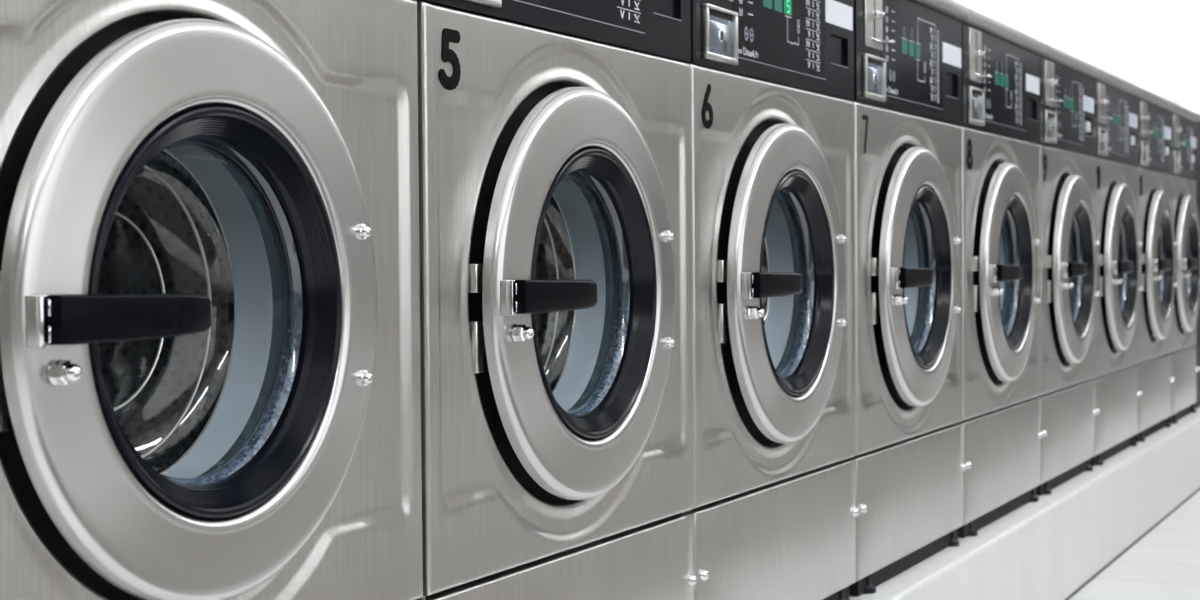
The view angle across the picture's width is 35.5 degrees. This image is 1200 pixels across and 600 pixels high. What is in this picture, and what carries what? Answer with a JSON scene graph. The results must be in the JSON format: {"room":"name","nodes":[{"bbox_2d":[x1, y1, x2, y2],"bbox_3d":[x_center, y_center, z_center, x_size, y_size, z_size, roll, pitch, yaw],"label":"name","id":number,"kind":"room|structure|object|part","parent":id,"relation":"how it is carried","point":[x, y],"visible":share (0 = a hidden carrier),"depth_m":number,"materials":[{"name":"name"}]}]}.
{"room":"laundry","nodes":[
{"label":"laundry","id":0,"kind":"room"},
{"bbox_2d":[955,0,1179,104],"bbox_3d":[0.587,-0.820,5.908,0.100,3.000,16.000,0,2,25],"label":"wall","id":1,"kind":"structure","parent":0,"point":[1137,42],"depth_m":10.79,"materials":[{"name":"white paint"}]},
{"bbox_2d":[849,405,1199,599],"bbox_3d":[0.328,0.492,3.852,0.902,0.012,12.000,0,2,25],"label":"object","id":2,"kind":"structure","parent":1,"relation":"attached to","point":[915,578],"depth_m":4.01,"materials":[{"name":"white"}]},
{"bbox_2d":[0,0,422,599],"bbox_3d":[-0.624,0.009,1.683,0.776,1.071,0.689,0,2,25],"label":"washing machine","id":3,"kind":"object","parent":2,"relation":"on","point":[210,370],"visible":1,"depth_m":1.61,"materials":[{"name":"metal"}]},
{"bbox_3d":[-0.345,0.012,1.389,0.019,0.036,0.168,0,2,28],"label":"handle","id":4,"kind":"part","parent":3,"relation":"part of","materials":[{"name":"black plastic"}]},
{"bbox_2d":[416,0,697,599],"bbox_3d":[-0.325,-0.008,2.315,0.776,1.071,0.688,0,2,25],"label":"washing machine","id":5,"kind":"object","parent":2,"relation":"on","point":[554,136],"visible":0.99,"depth_m":2.10,"materials":[{"name":"metal"}]},
{"bbox_3d":[-0.133,-0.023,1.956,0.017,0.030,0.013,0,2,25],"label":"latch plate","id":6,"kind":"part","parent":5,"relation":"part of","materials":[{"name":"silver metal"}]},
{"bbox_3d":[-0.132,-0.345,1.934,0.008,0.074,0.115,0,2,25],"label":"coin box frame","id":7,"kind":"part","parent":5,"relation":"part of","materials":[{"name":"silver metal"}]},
{"bbox_3d":[-0.045,-0.005,2.021,0.019,0.036,0.168,0,2,28],"label":"handle","id":8,"kind":"part","parent":5,"relation":"part of","materials":[{"name":"black plastic"}]},
{"bbox_3d":[-0.030,0.396,2.186,0.018,0.206,0.688,0,2,25],"label":"kick panel","id":9,"kind":"part","parent":5,"relation":"part of","materials":[{"name":"metal"}]},
{"bbox_2d":[685,0,858,599],"bbox_3d":[-0.025,-0.025,2.947,0.776,1.071,0.701,0,2,25],"label":"washing machine","id":10,"kind":"object","parent":2,"relation":"on","point":[774,511],"visible":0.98,"depth_m":2.75,"materials":[{"name":"metal"}]},
{"bbox_3d":[0.165,-0.362,2.560,0.008,0.074,0.115,0,2,25],"label":"coin box frame","id":11,"kind":"part","parent":10,"relation":"part of","materials":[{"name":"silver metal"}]},
{"bbox_3d":[0.163,-0.359,2.560,0.004,0.054,0.101,0,2,25],"label":"coin box door","id":12,"kind":"part","parent":10,"relation":"part of","materials":[{"name":"metal"}]},
{"bbox_3d":[0.164,-0.040,2.583,0.017,0.030,0.013,0,2,25],"label":"latch plate","id":13,"kind":"part","parent":10,"relation":"part of","materials":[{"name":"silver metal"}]},
{"bbox_3d":[0.270,0.378,2.818,0.018,0.206,0.701,0,2,25],"label":"kick panel","id":14,"kind":"part","parent":10,"relation":"part of","materials":[{"name":"metal"}]},
{"bbox_3d":[0.252,-0.022,2.648,0.019,0.036,0.168,0,2,28],"label":"handle","id":15,"kind":"part","parent":10,"relation":"part of","materials":[{"name":"black plastic"}]},
{"bbox_3d":[0.014,0.492,2.943,0.574,0.035,0.661,0,2,25],"label":"frame","id":16,"kind":"part","parent":10,"relation":"part of","materials":[{"name":"black"}]},
{"bbox_2d":[848,0,969,595],"bbox_3d":[0.279,-0.043,3.588,0.776,1.071,0.698,0,2,25],"label":"washing machine","id":17,"kind":"object","parent":2,"relation":"on","point":[910,467],"visible":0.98,"depth_m":3.38,"materials":[{"name":"metal"}]},
{"bbox_3d":[0.469,-0.380,3.202,0.008,0.074,0.115,0,2,25],"label":"coin box frame","id":18,"kind":"part","parent":17,"relation":"part of","materials":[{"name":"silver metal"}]},
{"bbox_3d":[0.468,-0.057,3.224,0.017,0.030,0.013,0,2,25],"label":"latch plate","id":19,"kind":"part","parent":17,"relation":"part of","materials":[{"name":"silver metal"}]},
{"bbox_3d":[0.467,-0.376,3.202,0.004,0.054,0.101,0,2,25],"label":"coin box door","id":20,"kind":"part","parent":17,"relation":"part of","materials":[{"name":"metal"}]},
{"bbox_3d":[0.475,-0.486,3.193,0.019,0.013,0.028,0,2,25],"label":"slide knob","id":21,"kind":"part","parent":17,"relation":"part of","materials":[{"name":"silver metal"}]},
{"bbox_3d":[0.484,-0.443,3.207,0.023,0.005,0.086,0,2,25],"label":"slide lever","id":22,"kind":"part","parent":17,"relation":"part of","materials":[{"name":"silver metal"}]},
{"bbox_3d":[0.318,0.474,3.583,0.574,0.035,0.658,0,2,25],"label":"frame","id":23,"kind":"part","parent":17,"relation":"part of","materials":[{"name":"black"}]},
{"bbox_3d":[0.574,0.361,3.459,0.018,0.206,0.698,0,2,25],"label":"kick panel","id":24,"kind":"part","parent":17,"relation":"part of","materials":[{"name":"metal"}]},
{"bbox_3d":[0.564,-0.043,3.453,0.033,0.592,0.698,0,2,25],"label":"panel","id":25,"kind":"part","parent":17,"relation":"part of","materials":[{"name":"metal"}]},
{"bbox_3d":[0.556,-0.040,3.290,0.019,0.036,0.168,0,2,28],"label":"handle","id":26,"kind":"part","parent":17,"relation":"part of","materials":[{"name":"black plastic"}]},
{"bbox_2d":[957,8,1046,537],"bbox_3d":[0.585,-0.060,4.232,0.776,1.071,0.715,0,2,25],"label":"washing machine","id":27,"kind":"object","parent":2,"relation":"on","point":[1000,126],"visible":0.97,"depth_m":4.02,"materials":[{"name":"metal"}]},
{"bbox_3d":[0.770,-0.075,3.861,0.017,0.030,0.013,0,2,25],"label":"latch plate","id":28,"kind":"part","parent":27,"relation":"part of","materials":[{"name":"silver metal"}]},
{"bbox_3d":[0.771,-0.397,3.839,0.008,0.074,0.115,0,2,25],"label":"coin box frame","id":29,"kind":"part","parent":27,"relation":"part of","materials":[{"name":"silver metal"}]},
{"bbox_3d":[0.769,-0.394,3.839,0.004,0.054,0.101,0,2,25],"label":"coin box door","id":30,"kind":"part","parent":27,"relation":"part of","materials":[{"name":"metal"}]},
{"bbox_3d":[0.777,-0.504,3.830,0.019,0.013,0.028,0,2,25],"label":"slide knob","id":31,"kind":"part","parent":27,"relation":"part of","materials":[{"name":"silver metal"}]},
{"bbox_3d":[0.785,-0.461,3.844,0.023,0.005,0.086,0,2,25],"label":"slide lever","id":32,"kind":"part","parent":27,"relation":"part of","materials":[{"name":"silver metal"}]},
{"bbox_3d":[0.624,0.457,4.228,0.574,0.035,0.675,0,2,25],"label":"frame","id":33,"kind":"part","parent":27,"relation":"part of","materials":[{"name":"black"}]},
{"bbox_3d":[0.879,0.343,4.103,0.018,0.206,0.715,0,2,25],"label":"kick panel","id":34,"kind":"part","parent":27,"relation":"part of","materials":[{"name":"metal"}]},
{"bbox_3d":[0.869,-0.061,4.097,0.033,0.592,0.715,0,2,25],"label":"panel","id":35,"kind":"part","parent":27,"relation":"part of","materials":[{"name":"metal"}]},
{"bbox_3d":[0.858,-0.057,3.926,0.019,0.036,0.168,0,2,28],"label":"handle","id":36,"kind":"part","parent":27,"relation":"part of","materials":[{"name":"black plastic"}]},
{"bbox_2d":[1035,44,1100,495],"bbox_3d":[0.882,-0.077,4.860,0.776,1.071,0.665,0,2,25],"label":"washing machine","id":37,"kind":"object","parent":2,"relation":"on","point":[1068,242],"visible":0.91,"depth_m":4.65,"materials":[{"name":"metal"}]},
{"bbox_3d":[1.078,-0.092,4.512,0.017,0.030,0.013,0,2,25],"label":"latch plate","id":38,"kind":"part","parent":37,"relation":"part of","materials":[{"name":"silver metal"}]},
{"bbox_3d":[1.079,-0.415,4.489,0.008,0.074,0.115,0,2,25],"label":"coin box frame","id":39,"kind":"part","parent":37,"relation":"part of","materials":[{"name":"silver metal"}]},
{"bbox_3d":[1.077,-0.411,4.489,0.004,0.054,0.101,0,2,25],"label":"coin box door","id":40,"kind":"part","parent":37,"relation":"part of","materials":[{"name":"metal"}]},
{"bbox_3d":[1.085,-0.521,4.481,0.019,0.013,0.028,0,2,25],"label":"slide knob","id":41,"kind":"part","parent":37,"relation":"part of","materials":[{"name":"silver metal"}]},
{"bbox_3d":[1.094,-0.478,4.495,0.023,0.005,0.086,0,2,25],"label":"slide lever","id":42,"kind":"part","parent":37,"relation":"part of","materials":[{"name":"silver metal"}]},
{"bbox_3d":[0.921,0.440,4.856,0.574,0.035,0.625,0,2,25],"label":"frame","id":43,"kind":"part","parent":37,"relation":"part of","materials":[{"name":"black"}]},
{"bbox_3d":[1.177,0.326,4.731,0.018,0.206,0.665,0,2,25],"label":"kick panel","id":44,"kind":"part","parent":37,"relation":"part of","materials":[{"name":"metal"}]},
{"bbox_3d":[1.167,-0.078,4.725,0.033,0.592,0.665,0,2,25],"label":"panel","id":45,"kind":"part","parent":37,"relation":"part of","materials":[{"name":"metal"}]},
{"bbox_3d":[1.167,-0.075,4.577,0.019,0.036,0.168,0,2,28],"label":"handle","id":46,"kind":"part","parent":37,"relation":"part of","materials":[{"name":"black plastic"}]},
{"bbox_2d":[1090,68,1142,465],"bbox_3d":[1.173,-0.094,5.474,0.776,1.071,0.684,0,2,25],"label":"washing machine","id":47,"kind":"object","parent":2,"relation":"on","point":[1116,394],"visible":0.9,"depth_m":5.26,"materials":[{"name":"metal"}]},
{"bbox_3d":[1.365,-0.109,5.117,0.017,0.030,0.013,0,2,25],"label":"latch plate","id":48,"kind":"part","parent":47,"relation":"part of","materials":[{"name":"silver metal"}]},
{"bbox_3d":[1.366,-0.431,5.094,0.008,0.074,0.115,0,2,25],"label":"coin box frame","id":49,"kind":"part","parent":47,"relation":"part of","materials":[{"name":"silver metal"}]},
{"bbox_3d":[1.364,-0.428,5.094,0.004,0.054,0.101,0,2,25],"label":"coin box door","id":50,"kind":"part","parent":47,"relation":"part of","materials":[{"name":"metal"}]},
{"bbox_3d":[1.372,-0.538,5.086,0.019,0.013,0.028,0,2,25],"label":"slide knob","id":51,"kind":"part","parent":47,"relation":"part of","materials":[{"name":"silver metal"}]},
{"bbox_3d":[1.381,-0.495,5.100,0.023,0.005,0.086,0,2,25],"label":"slide lever","id":52,"kind":"part","parent":47,"relation":"part of","materials":[{"name":"silver metal"}]},
{"bbox_3d":[1.212,0.423,5.469,0.574,0.035,0.644,0,2,25],"label":"frame","id":53,"kind":"part","parent":47,"relation":"part of","materials":[{"name":"black"}]},
{"bbox_3d":[1.468,0.309,5.345,0.018,0.206,0.684,0,2,25],"label":"kick panel","id":54,"kind":"part","parent":47,"relation":"part of","materials":[{"name":"metal"}]},
{"bbox_3d":[1.458,-0.095,5.339,0.033,0.592,0.684,0,2,25],"label":"panel","id":55,"kind":"part","parent":47,"relation":"part of","materials":[{"name":"metal"}]},
{"bbox_3d":[1.453,-0.092,5.182,0.019,0.036,0.168,0,2,28],"label":"handle","id":56,"kind":"part","parent":47,"relation":"part of","materials":[{"name":"black plastic"}]},
{"bbox_2d":[1135,88,1177,441],"bbox_3d":[1.461,-0.111,6.082,0.776,1.071,0.650,0,2,25],"label":"washing machine","id":57,"kind":"object","parent":2,"relation":"on","point":[1155,218],"visible":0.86,"depth_m":5.88,"materials":[{"name":"metal"}]},
{"bbox_3d":[1.661,-0.126,5.740,0.017,0.030,0.013,0,2,25],"label":"latch plate","id":58,"kind":"part","parent":57,"relation":"part of","materials":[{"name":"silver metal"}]},
{"bbox_3d":[1.662,-0.448,5.718,0.008,0.074,0.115,0,2,25],"label":"coin box frame","id":59,"kind":"part","parent":57,"relation":"part of","materials":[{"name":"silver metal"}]},
{"bbox_3d":[1.660,-0.445,5.718,0.004,0.054,0.101,0,2,25],"label":"coin box door","id":60,"kind":"part","parent":57,"relation":"part of","materials":[{"name":"metal"}]},
{"bbox_3d":[1.500,0.406,6.077,0.574,0.035,0.610,0,2,25],"label":"frame","id":61,"kind":"part","parent":57,"relation":"part of","materials":[{"name":"black"}]},
{"bbox_3d":[1.756,0.293,5.953,0.018,0.206,0.650,0,2,25],"label":"kick panel","id":62,"kind":"part","parent":57,"relation":"part of","materials":[{"name":"metal"}]},
{"bbox_3d":[1.746,-0.112,5.947,0.033,0.592,0.650,0,2,25],"label":"panel","id":63,"kind":"part","parent":57,"relation":"part of","materials":[{"name":"metal"}]},
{"bbox_3d":[1.749,-0.109,5.805,0.019,0.036,0.168,0,2,28],"label":"handle","id":64,"kind":"part","parent":57,"relation":"part of","materials":[{"name":"black plastic"}]},
{"bbox_2d":[1168,104,1199,423],"bbox_3d":[1.729,-0.126,6.645,0.776,1.071,0.604,0,2,25],"label":"washing machine","id":65,"kind":"object","parent":2,"relation":"on","point":[1183,120],"visible":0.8,"depth_m":6.45,"materials":[{"name":"metal"}]},
{"bbox_3d":[1.942,-0.465,6.309,0.008,0.074,0.115,0,2,25],"label":"coin box frame","id":66,"kind":"part","parent":65,"relation":"part of","materials":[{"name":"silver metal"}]},
{"bbox_3d":[1.769,0.391,6.645,0.574,0.035,0.556,0,2,25],"label":"frame","id":67,"kind":"part","parent":65,"relation":"part of","materials":[{"name":"black"}]},
{"bbox_3d":[2.025,0.277,6.520,0.018,0.206,0.596,0,2,25],"label":"kick panel","id":68,"kind":"part","parent":65,"relation":"part of","materials":[{"name":"metal"}]},
{"bbox_3d":[2.015,-0.127,6.514,0.033,0.592,0.596,0,2,25],"label":"panel","id":69,"kind":"part","parent":65,"relation":"part of","materials":[{"name":"metal"}]},
{"bbox_3d":[2.010,-0.124,6.357,0.019,0.036,0.168,0,2,28],"label":"handle","id":70,"kind":"part","parent":65,"relation":"part of","materials":[{"name":"black plastic"}]},
{"bbox_2d":[1193,122,1199,406],"bbox_3d":[1.958,-0.138,7.188,0.726,1.064,0.550,0,2,25],"label":"washing machine","id":71,"kind":"object","parent":2,"relation":"on","point":[1197,345],"visible":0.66,"depth_m":6.84,"materials":[{"name":"grey metal"}]},
{"bbox_2d":[904,422,1199,599],"bbox_3d":[0.329,0.615,3.855,0.902,0.233,12.000,0,2,25],"label":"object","id":72,"kind":"structure","parent":1,"relation":"attached to","point":[1054,555],"depth_m":4.60,"materials":[{"name":"paint"}]},
{"bbox_2d":[1069,490,1199,599],"bbox_3d":[2.632,0.712,4.980,4.400,0.050,16.000,0,2,25],"label":"floor","id":73,"kind":"structure","parent":0,"point":[1164,564],"depth_m":4.90,"materials":[{"name":"tile"}]},
{"bbox_2d":[1065,488,1199,599],"bbox_3d":[0.739,0.731,3.664,0.005,0.004,12.000,0,2,25],"label":"trim","id":74,"kind":"structure","parent":73,"relation":"on","point":[1196,491],"depth_m":5.17,"materials":[{"name":"grey paint"}]},
{"bbox_2d":[1180,0,1199,114],"bbox_3d":[6.067,-1.011,12.216,4.400,3.000,0.100,0,2,25],"label":"wall","id":75,"kind":"structure","parent":0,"point":[1189,9],"depth_m":13.07,"materials":[{"name":"white paint"}]}
]}

